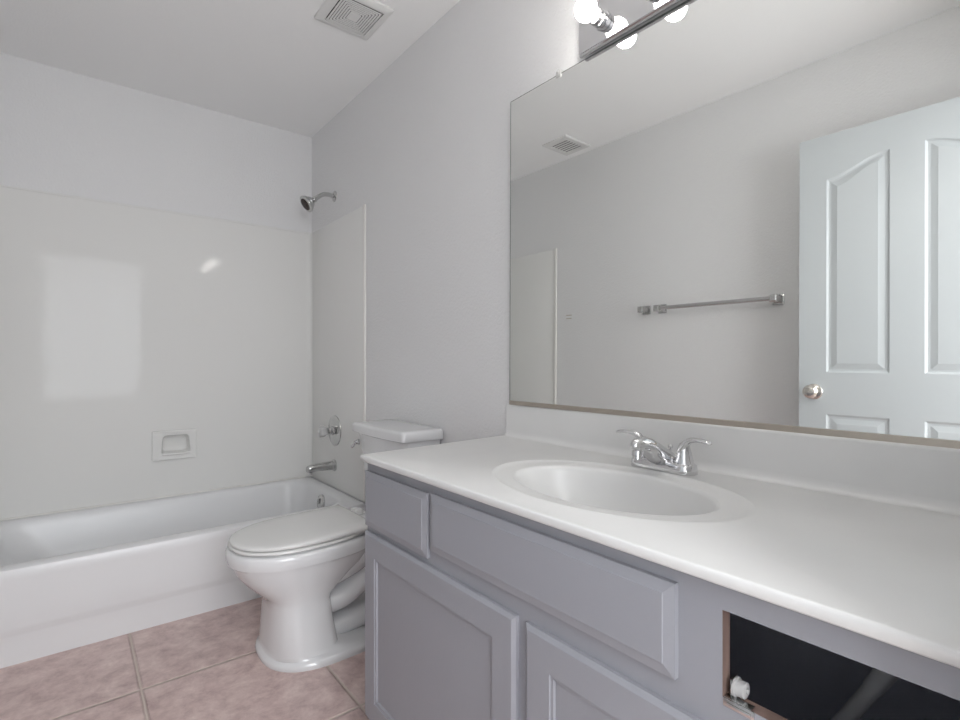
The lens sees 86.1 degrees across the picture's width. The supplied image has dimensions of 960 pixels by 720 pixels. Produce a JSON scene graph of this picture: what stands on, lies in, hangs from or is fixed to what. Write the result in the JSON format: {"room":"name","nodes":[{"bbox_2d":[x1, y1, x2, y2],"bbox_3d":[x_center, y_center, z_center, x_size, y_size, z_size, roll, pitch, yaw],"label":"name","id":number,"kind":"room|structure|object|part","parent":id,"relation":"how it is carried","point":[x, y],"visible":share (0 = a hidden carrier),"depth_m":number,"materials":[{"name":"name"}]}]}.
{"room":"bathroom","nodes":[
{"label":"bathroom","id":0,"kind":"room"},
{"bbox_2d":[0,53,311,476],"bbox_3d":[-1.677,-0.163,2.759,1.529,2.440,0.100,0,0,-38],"label":"wall","id":1,"kind":"structure","parent":0,"point":[64,132],"depth_m":2.64,"materials":[{"name":"white paint"}]},
{"bbox_2d":[0,185,365,518],"bbox_3d":[-1.409,-0.035,2.422,1.528,1.508,0.759,0,0,-38],"label":"tub surround","id":2,"kind":"object","parent":1,"relation":"attached to","point":[121,324],"visible":0.95,"depth_m":2.68,"materials":[{"name":"white plastic"}]},
{"bbox_3d":[-1.642,-0.783,2.715,1.517,0.009,0.005,0,0,-38],"label":"trim","id":3,"kind":"part","parent":2,"relation":"part of","materials":[{"name":"white plastic"}]},
{"bbox_2d":[152,429,196,461],"bbox_3d":[-1.628,0.450,2.735,0.204,0.155,0.069,0,0,-38],"label":"soap dish","id":4,"kind":"object","parent":2,"relation":"attached to","point":[170,444],"visible":1,"depth_m":2.74,"materials":[{"name":"white plastic"}]},
{"bbox_3d":[-1.050,-0.033,3.173,0.020,1.504,0.020,0,0,-38],"label":"corner trim","id":5,"kind":"part","parent":2,"relation":"part of","materials":[{"name":"white plastic"}]},
{"bbox_2d":[306,460,336,474],"bbox_3d":[-0.884,0.596,2.852,0.158,0.066,0.062,0,0,-38],"label":"tub spout","id":6,"kind":"object","parent":2,"relation":"attached to","point":[329,465],"visible":1,"depth_m":2.84,"materials":[{"name":"grey metal"}]},
{"bbox_2d":[318,415,340,445],"bbox_3d":[-0.853,0.397,2.867,0.092,0.172,0.172,0,0,-38],"label":"shower valve","id":7,"kind":"object","parent":2,"relation":"attached to","point":[334,428],"visible":1,"depth_m":2.86,"materials":[{"name":"grey metal"}]},
{"bbox_3d":[-0.873,0.397,2.854,0.043,0.066,0.065,0,0,-38],"label":"knob","id":8,"kind":"part","parent":7,"relation":"part of","materials":[{"name":"clear plastic"}]},
{"bbox_3d":[-0.818,-0.033,2.901,0.005,1.504,0.735,0,0,-38],"label":"panel","id":9,"kind":"part","parent":2,"relation":"part of","materials":[{"name":"white plastic"}]},
{"bbox_3d":[-0.585,-0.035,2.604,0.010,1.508,0.019,0,0,-38],"label":"edge trim","id":10,"kind":"part","parent":2,"relation":"part of","materials":[{"name":"white plastic"}]},
{"bbox_2d":[0,597,368,719],"bbox_3d":[-0.677,1.107,1.501,1.729,0.100,3.313,0,0,-38],"label":"floor","id":11,"kind":"structure","parent":0,"point":[207,665],"depth_m":1.69,"materials":[{"name":"tile"}]},
{"bbox_2d":[0,476,364,668],"bbox_3d":[-1.407,0.885,2.420,1.525,0.343,0.759,0,0,-38],"label":"bathtub","id":12,"kind":"object","parent":11,"relation":"on","point":[77,577],"visible":0.71,"depth_m":2.11,"materials":[{"name":"white ceramic"}]},
{"bbox_3d":[-0.875,0.786,2.837,0.045,0.086,0.084,0,0,-38],"label":"overflow plate","id":13,"kind":"part","parent":12,"relation":"part of","materials":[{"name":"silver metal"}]},
{"bbox_2d":[225,419,442,672],"bbox_3d":[-0.577,0.670,1.991,0.745,0.793,0.451,0,0,-38],"label":"toilet","id":14,"kind":"object","parent":11,"relation":"on","point":[307,569],"visible":0.8,"depth_m":1.81,"materials":[{"name":"white ceramic"}]},
{"bbox_3d":[-0.612,0.856,1.955,0.645,0.402,0.394,0,0,-38],"label":"bowl","id":15,"kind":"part","parent":14,"relation":"part of","materials":[{"name":"white ceramic"}]},
{"bbox_3d":[-0.665,0.648,1.913,0.496,0.019,0.356,0,0,-38],"label":"seat","id":16,"kind":"part","parent":14,"relation":"part of","materials":[{"name":"white plastic"}]},
{"bbox_3d":[-0.672,0.625,1.907,0.469,0.031,0.357,0,0,-38],"label":"lid","id":17,"kind":"part","parent":14,"relation":"part of","materials":[{"name":"white plastic"}]},
{"bbox_3d":[-0.547,0.366,2.252,0.037,0.039,0.026,0,0,-33],"label":"flush lever","id":18,"kind":"part","parent":14,"relation":"part of","materials":[{"name":"silver metal"}]},
{"bbox_3d":[-0.364,0.295,2.160,0.201,0.042,0.451,0,0,-38],"label":"tank lid","id":19,"kind":"part","parent":14,"relation":"part of","materials":[{"name":"white ceramic"}]},
{"bbox_3d":[-0.359,0.483,2.160,0.183,0.336,0.417,0,0,-38],"label":"tank","id":20,"kind":"part","parent":14,"relation":"part of","materials":[{"name":"white ceramic"}]},
{"bbox_2d":[365,463,959,719],"bbox_3d":[0.279,0.664,1.083,0.550,0.786,1.224,0,0,-38],"label":"vanity cabinet","id":21,"kind":"object","parent":11,"relation":"on","point":[475,610],"visible":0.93,"depth_m":0.92,"materials":[{"name":"grey paint"}]},
{"bbox_3d":[-0.213,0.371,1.269,0.013,0.146,0.308,0,0,-38],"label":"drawer","id":22,"kind":"part","parent":21,"relation":"part of","materials":[{"name":"grey paint"}]},
{"bbox_3d":[-0.119,0.708,1.157,0.005,0.366,0.469,0,0,-38],"label":"door panel","id":23,"kind":"part","parent":21,"relation":"part of","materials":[{"name":"grey paint"}]},
{"bbox_3d":[-0.122,0.708,1.155,0.013,0.498,0.601,0,0,-38],"label":"door","id":24,"kind":"part","parent":21,"relation":"part of","materials":[{"name":"grey paint"}]},
{"bbox_3d":[0.259,0.708,0.682,0.005,0.366,0.429,0,0,-38],"label":"door panel","id":25,"kind":"part","parent":21,"relation":"part of","materials":[{"name":"grey paint"}]},
{"bbox_3d":[0.256,0.708,0.680,0.013,0.498,0.561,0,0,-38],"label":"door","id":26,"kind":"part","parent":21,"relation":"part of","materials":[{"name":"grey paint"}]},
{"bbox_2d":[360,404,959,668],"bbox_3d":[0.267,0.269,1.090,0.561,0.242,1.251,0,0,-38],"label":"countertop","id":27,"kind":"structure","parent":21,"relation":"on","point":[861,536],"depth_m":0.89,"materials":[{"name":"stone"}]},
{"bbox_2d":[513,466,720,515],"bbox_3d":[0.255,0.323,1.046,0.296,0.134,0.453,0,0,-38],"label":"sink","id":28,"kind":"object","parent":27,"relation":"in","point":[616,491],"depth_m":1.16,"materials":[{"name":"white ceramic"}]},
{"bbox_2d":[616,429,711,475],"bbox_3d":[0.414,0.212,1.182,0.167,0.083,0.183,0,0,4],"label":"sink faucet","id":29,"kind":"object","parent":27,"relation":"on","point":[647,453],"visible":1,"depth_m":1.14,"materials":[{"name":"silver metal"}]},
{"bbox_3d":[0.371,0.196,1.246,0.024,0.051,0.087,0,0,-42],"label":"lever","id":30,"kind":"part","parent":29,"relation":"part of","materials":[{"name":"silver metal"}]},
{"bbox_3d":[0.387,0.210,1.159,0.146,0.079,0.068,0,0,-38],"label":"spout","id":31,"kind":"part","parent":29,"relation":"part of","materials":[{"name":"silver metal"}]},
{"bbox_3d":[0.456,0.210,1.149,0.047,0.055,0.047,0,0,-38],"label":"handle","id":32,"kind":"part","parent":29,"relation":"part of","materials":[{"name":"silver metal"}]},
{"bbox_3d":[0.468,0.196,1.124,0.024,0.051,0.087,0,0,-35],"label":"lever","id":33,"kind":"part","parent":29,"relation":"part of","materials":[{"name":"silver metal"}]},
{"bbox_2d":[723,675,754,719],"bbox_3d":[0.321,0.409,0.627,0.029,0.033,0.037,0,0,-38],"label":"roller","id":34,"kind":"object","parent":21,"relation":"attached to","point":[740,688],"visible":1,"depth_m":0.62,"materials":[{"name":"white plastic"}]},
{"bbox_3d":[0.492,0.614,1.251,0.006,0.685,1.189,0,0,-38],"label":"panel","id":35,"kind":"part","parent":21,"relation":"part of","materials":[{"name":"black"}]},
{"bbox_2d":[831,668,898,719],"bbox_3d":[0.505,0.638,0.811,0.059,0.634,0.364,0,0,-38],"label":"drain pipe","id":36,"kind":"object","parent":21,"relation":"in","point":[877,683],"visible":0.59,"depth_m":0.73,"materials":[{"name":"grey plastic"}]},
{"bbox_2d":[0,0,459,137],"bbox_3d":[-0.677,-1.433,1.501,1.729,0.100,3.313,0,0,-38],"label":"ceiling","id":37,"kind":"structure","parent":0,"point":[272,63],"depth_m":2.28,"materials":[{"name":"white paint"}]},
{"bbox_2d":[314,0,393,39],"bbox_3d":[-0.504,-1.375,2.048,0.235,0.017,0.243,0,0,-38],"label":"exhaust fan","id":38,"kind":"object","parent":37,"relation":"attached to","point":[361,19],"visible":1,"depth_m":2.04,"materials":[{"name":"white plastic"}]},
{"bbox_3d":[-0.504,-1.373,2.048,0.030,0.013,0.038,0,0,-38],"label":"plate","id":39,"kind":"part","parent":38,"relation":"part of","materials":[{"name":"white plastic"}]},
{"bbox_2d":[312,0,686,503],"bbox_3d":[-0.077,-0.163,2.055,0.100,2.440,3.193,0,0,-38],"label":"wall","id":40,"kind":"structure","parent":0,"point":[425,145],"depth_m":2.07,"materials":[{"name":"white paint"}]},
{"bbox_2d":[300,191,336,211],"bbox_3d":[-0.900,-0.886,2.855,0.194,0.143,0.096,0,0,-38],"label":"shower","id":41,"kind":"object","parent":40,"relation":"attached to","point":[308,203],"visible":1,"depth_m":2.83,"materials":[{"name":"grey metal"}]},
{"bbox_3d":[-0.873,-0.913,2.877,0.118,0.061,0.024,0,0,-38],"label":"arm","id":42,"kind":"part","parent":41,"relation":"part of","materials":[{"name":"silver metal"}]},
{"bbox_2d":[575,0,681,58],"bbox_3d":[0.448,-0.931,1.211,0.129,0.127,0.614,0,0,-38],"label":"vanity light","id":43,"kind":"object","parent":40,"relation":"attached to","point":[601,22],"visible":1,"depth_m":1.36,"materials":[{"name":"silver metal"}]},
{"bbox_3d":[0.284,-0.931,1.367,0.066,0.060,0.060,0,0,-38],"label":"bulb","id":44,"kind":"part","parent":43,"relation":"part of","materials":[{"name":"white glass"}]},
{"bbox_2d":[589,6,609,29],"bbox_3d":[0.321,-0.931,1.396,0.033,0.052,0.052,0,0,-38],"label":"socket","id":45,"kind":"object","parent":43,"relation":"attached to","point":[601,21],"depth_m":1.39,"materials":[{"name":"silver metal"}]},
{"bbox_2d":[503,404,959,515],"bbox_3d":[0.476,0.202,1.249,0.035,0.108,1.240,0,0,-38],"label":"backsplash","id":46,"kind":"structure","parent":40,"relation":"attached to","point":[924,477],"depth_m":1.05,"materials":[{"name":"stone"}]},
{"bbox_2d":[509,0,959,448],"bbox_3d":[0.487,-0.364,1.250,0.026,1.026,1.222,0,0,-38],"label":"wall mirror","id":47,"kind":"object","parent":40,"relation":"attached to","point":[735,213],"visible":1,"depth_m":1.11,"materials":[{"name":"clear glass"}]}
]}

